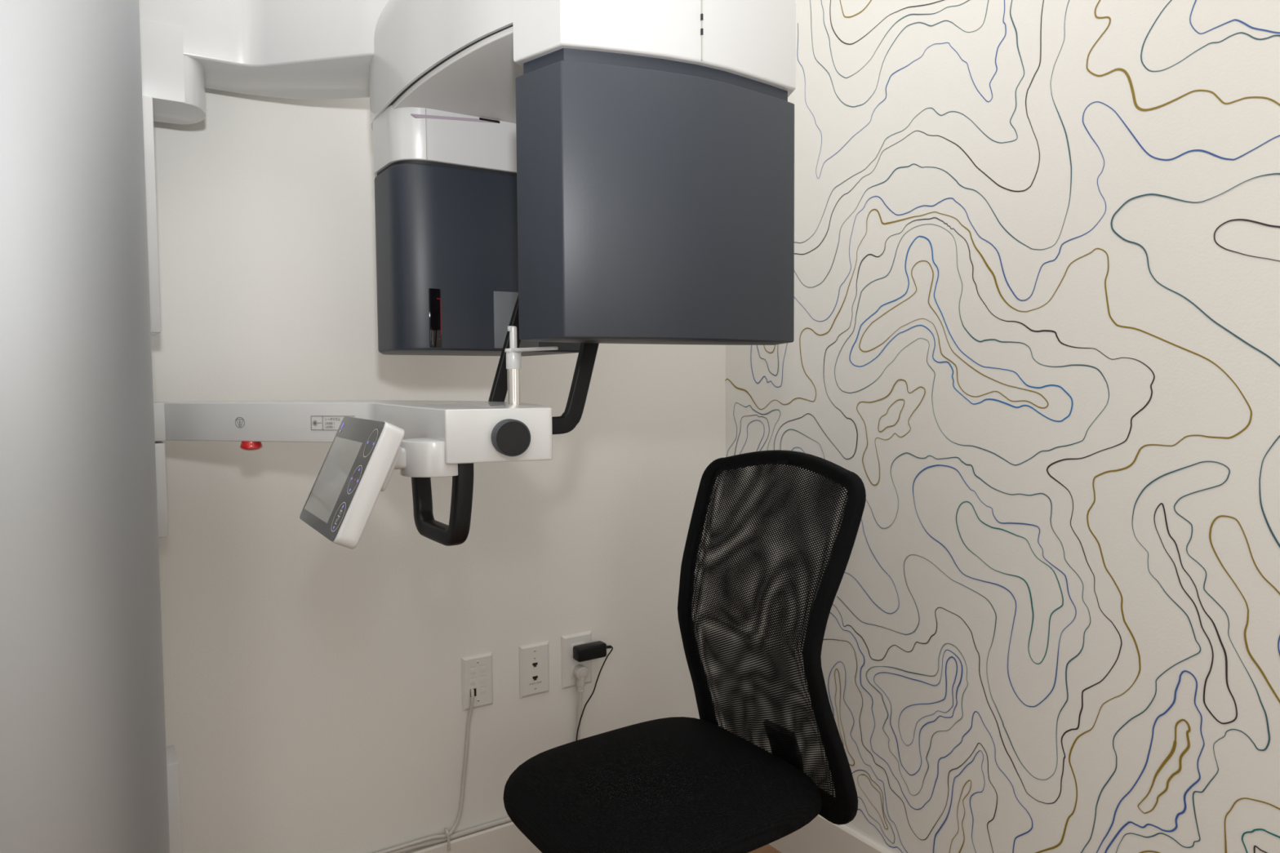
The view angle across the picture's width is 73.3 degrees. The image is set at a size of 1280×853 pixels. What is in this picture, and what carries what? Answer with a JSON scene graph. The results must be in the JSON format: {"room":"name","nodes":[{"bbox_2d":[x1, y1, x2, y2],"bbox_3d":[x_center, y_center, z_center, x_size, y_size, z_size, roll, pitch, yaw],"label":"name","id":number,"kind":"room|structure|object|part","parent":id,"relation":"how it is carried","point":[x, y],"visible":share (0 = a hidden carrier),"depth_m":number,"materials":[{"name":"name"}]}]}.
{"room":"dental clinic","nodes":[
{"label":"dental clinic","id":0,"kind":"room"},
{"bbox_2d":[151,87,725,852],"bbox_3d":[-0.698,-0.299,1.579,2.300,2.620,0.100,-2,4,-33],"label":"wall","id":1,"kind":"structure","parent":0,"point":[313,683],"depth_m":1.64,"materials":[{"name":"paint"}]},
{"bbox_2d":[444,827,450,851],"bbox_3d":[-0.394,0.845,1.760,0.009,0.044,0.018,-2,4,-33],"label":"cable","id":2,"kind":"object","parent":1,"relation":"attached to","point":[446,830],"visible":1,"depth_m":1.75,"materials":[{"name":"white plastic"}]},
{"bbox_2d":[404,821,542,852],"bbox_3d":[-0.658,0.936,1.596,2.100,0.151,0.014,-2,4,-33],"label":"baseboard","id":3,"kind":"structure","parent":1,"relation":"attached to","point":[506,837],"depth_m":1.81,"materials":[{"name":"white paint"}]},
{"bbox_2d":[388,817,511,852],"bbox_3d":[-0.290,0.836,1.832,0.980,0.018,0.012,-2,4,-33],"label":"cable","id":4,"kind":"object","parent":3,"relation":"on","point":[504,820],"visible":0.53,"depth_m":1.77,"materials":[{"name":"white plastic"}]},
{"bbox_2d":[461,652,493,711],"bbox_3d":[-0.337,0.531,1.790,0.068,0.111,0.007,-2,4,-33],"label":"wall plate","id":5,"kind":"object","parent":1,"relation":"attached to","point":[477,670],"visible":1,"depth_m":1.79,"materials":[{"name":"white plastic"}]},
{"bbox_2d":[376,688,474,852],"bbox_3d":[-0.479,0.695,1.699,0.329,0.294,0.015,-2,4,-33],"label":"cable","id":6,"kind":"object","parent":5,"relation":"hanging from","point":[443,836],"visible":1,"depth_m":1.77,"materials":[{"name":"grey plastic"}]},
{"bbox_2d":[519,640,549,697],"bbox_3d":[-0.227,0.526,1.862,0.070,0.112,0.007,-2,4,-33],"label":"jack wall plate","id":7,"kind":"object","parent":1,"relation":"attached to","point":[534,662],"visible":1,"depth_m":1.86,"materials":[{"name":"white plastic"}]},
{"bbox_2d":[560,631,591,688],"bbox_3d":[-0.140,0.521,1.918,0.075,0.118,0.008,-2,4,-33],"label":"outlet wall plate","id":8,"kind":"object","parent":1,"relation":"attached to","point":[568,642],"visible":0.73,"depth_m":1.91,"materials":[{"name":"white plastic"}]},
{"bbox_2d":[571,664,584,679],"bbox_3d":[-0.138,0.546,1.918,0.034,0.029,0.003,-2,4,-33],"label":"socket","id":9,"kind":"object","parent":8,"relation":"attached to","point":[573,666],"depth_m":1.91,"materials":[{"name":"white plastic"}]},
{"bbox_2d":[571,641,584,657],"bbox_3d":[-0.139,0.495,1.915,0.034,0.029,0.003,-2,4,-33],"label":"socket","id":10,"kind":"object","parent":8,"relation":"attached to","point":[573,643],"depth_m":1.91,"materials":[{"name":"white plastic"}]},
{"bbox_2d":[573,664,588,740],"bbox_3d":[-0.052,0.759,1.942,0.194,0.462,0.042,-2,3,-21],"label":"plug","id":11,"kind":"object","parent":8,"relation":"attached to","point":[580,672],"visible":0.59,"depth_m":1.91,"materials":[{"name":"grey plastic"}]},
{"bbox_3d":[-0.048,0.787,1.944,0.188,0.406,0.040,-2,3,-22],"label":"plug cord","id":12,"kind":"part","parent":11,"relation":"part of","materials":[{"name":"white plastic"}]},
{"bbox_2d":[573,640,613,741],"bbox_3d":[-0.051,0.737,1.944,0.190,0.509,0.064,-2,4,-33],"label":"power adapter","id":13,"kind":"object","parent":1,"relation":"attached to","point":[596,650],"visible":0.76,"depth_m":1.91,"materials":[{"name":"black plastic"}]},
{"bbox_2d":[748,844,781,852],"bbox_3d":[0.090,1.097,0.458,2.300,0.060,2.950,-2,4,-33],"label":"floor","id":14,"kind":"structure","parent":0,"point":[767,848],"depth_m":2.00,"materials":[{"name":"brown wood"}]},
{"bbox_2d":[0,0,795,852],"bbox_3d":[-0.463,-0.127,1.140,1.197,2.320,0.860,-2,4,-33],"label":"machine","id":15,"kind":"object","parent":14,"relation":"on","point":[552,176],"visible":1,"depth_m":0.99,"materials":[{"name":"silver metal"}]},
{"bbox_3d":[-0.774,-0.310,1.282,0.089,0.342,0.101,-2,4,-33],"label":"rail","id":16,"kind":"part","parent":15,"relation":"part of","materials":[{"name":"grey plastic"}]},
{"bbox_3d":[-0.772,0.095,1.304,0.089,0.142,0.101,-2,4,-33],"label":"rail","id":17,"kind":"part","parent":15,"relation":"part of","materials":[{"name":"grey plastic"}]},
{"bbox_3d":[-0.458,-0.670,1.366,0.815,0.220,0.257,-1,3,-4],"label":"arm","id":18,"kind":"part","parent":15,"relation":"part of","materials":[{"name":"grey plastic"}]},
{"bbox_3d":[-0.301,0.047,0.864,0.051,0.109,0.169,-2,4,-31],"label":"panel glass","id":19,"kind":"part","parent":15,"relation":"part of","materials":[{"name":"grey"}]},
{"bbox_3d":[-0.420,-0.005,1.218,0.867,0.057,0.298,2,4,34],"label":"positioning arm","id":20,"kind":"part","parent":15,"relation":"part of","materials":[{"name":"grey plastic"}]},
{"bbox_3d":[-0.294,0.051,0.869,0.072,0.117,0.178,-2,4,-33],"label":"control panel","id":21,"kind":"part","parent":15,"relation":"part of","materials":[{"name":"grey plastic"}]},
{"bbox_2d":[479,117,499,123],"bbox_3d":[-0.226,-0.459,1.292,0.032,0.003,0.002,-2,4,-33],"label":"shutter","id":22,"kind":"object","parent":15,"relation":"hanging from","point":[482,120],"depth_m":1.29,"materials":[{"name":"clear plastic"}]},
{"bbox_3d":[-0.135,0.011,0.900,0.039,0.039,0.022,-2,3,-20],"label":"adjust knob","id":23,"kind":"part","parent":15,"relation":"part of","materials":[{"name":"black paint"}]},
{"bbox_3d":[-0.156,-0.108,1.052,0.011,0.029,0.009,-2,4,-33],"label":"bite post","id":24,"kind":"part","parent":15,"relation":"part of","materials":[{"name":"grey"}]},
{"bbox_3d":[-0.137,-0.109,1.181,0.123,0.226,0.228,-2,4,-33],"label":"upright handle","id":25,"kind":"part","parent":15,"relation":"part of","materials":[{"name":"black plastic"}]},
{"bbox_3d":[-0.109,-0.548,1.252,0.453,0.252,0.691,-2,4,-33],"label":"rotating arm","id":26,"kind":"part","parent":15,"relation":"part of","materials":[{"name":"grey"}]},
{"bbox_2d":[502,449,866,852],"bbox_3d":[0.026,0.532,1.416,0.562,0.966,0.519,-2,4,-33],"label":"office chair","id":27,"kind":"object","parent":14,"relation":"on","point":[677,784],"visible":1,"depth_m":1.41,"materials":[{"name":"black fabric"}]},
{"bbox_3d":[0.026,0.593,1.419,0.454,0.071,0.428,-2,4,-33],"label":"seat","id":28,"kind":"part","parent":27,"relation":"part of","materials":[{"name":"black fabric"}]},
{"bbox_3d":[0.217,0.344,1.496,0.126,0.601,0.401,-2,4,-33],"label":"frame","id":29,"kind":"part","parent":27,"relation":"part of","materials":[{"name":"black plastic"}]},
{"bbox_2d":[725,0,1279,852],"bbox_3d":[1.002,-0.279,0.986,0.101,2.620,2.750,-2,4,-33],"label":"wall","id":30,"kind":"structure","parent":0,"point":[1037,242],"depth_m":1.42,"materials":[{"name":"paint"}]},
{"bbox_2d":[768,814,893,852],"bbox_3d":[0.967,0.960,1.015,0.014,0.142,2.736,-2,4,-33],"label":"baseboard","id":31,"kind":"structure","parent":30,"relation":"attached to","point":[820,835],"depth_m":1.86,"materials":[{"name":"white paint"}]}
]}

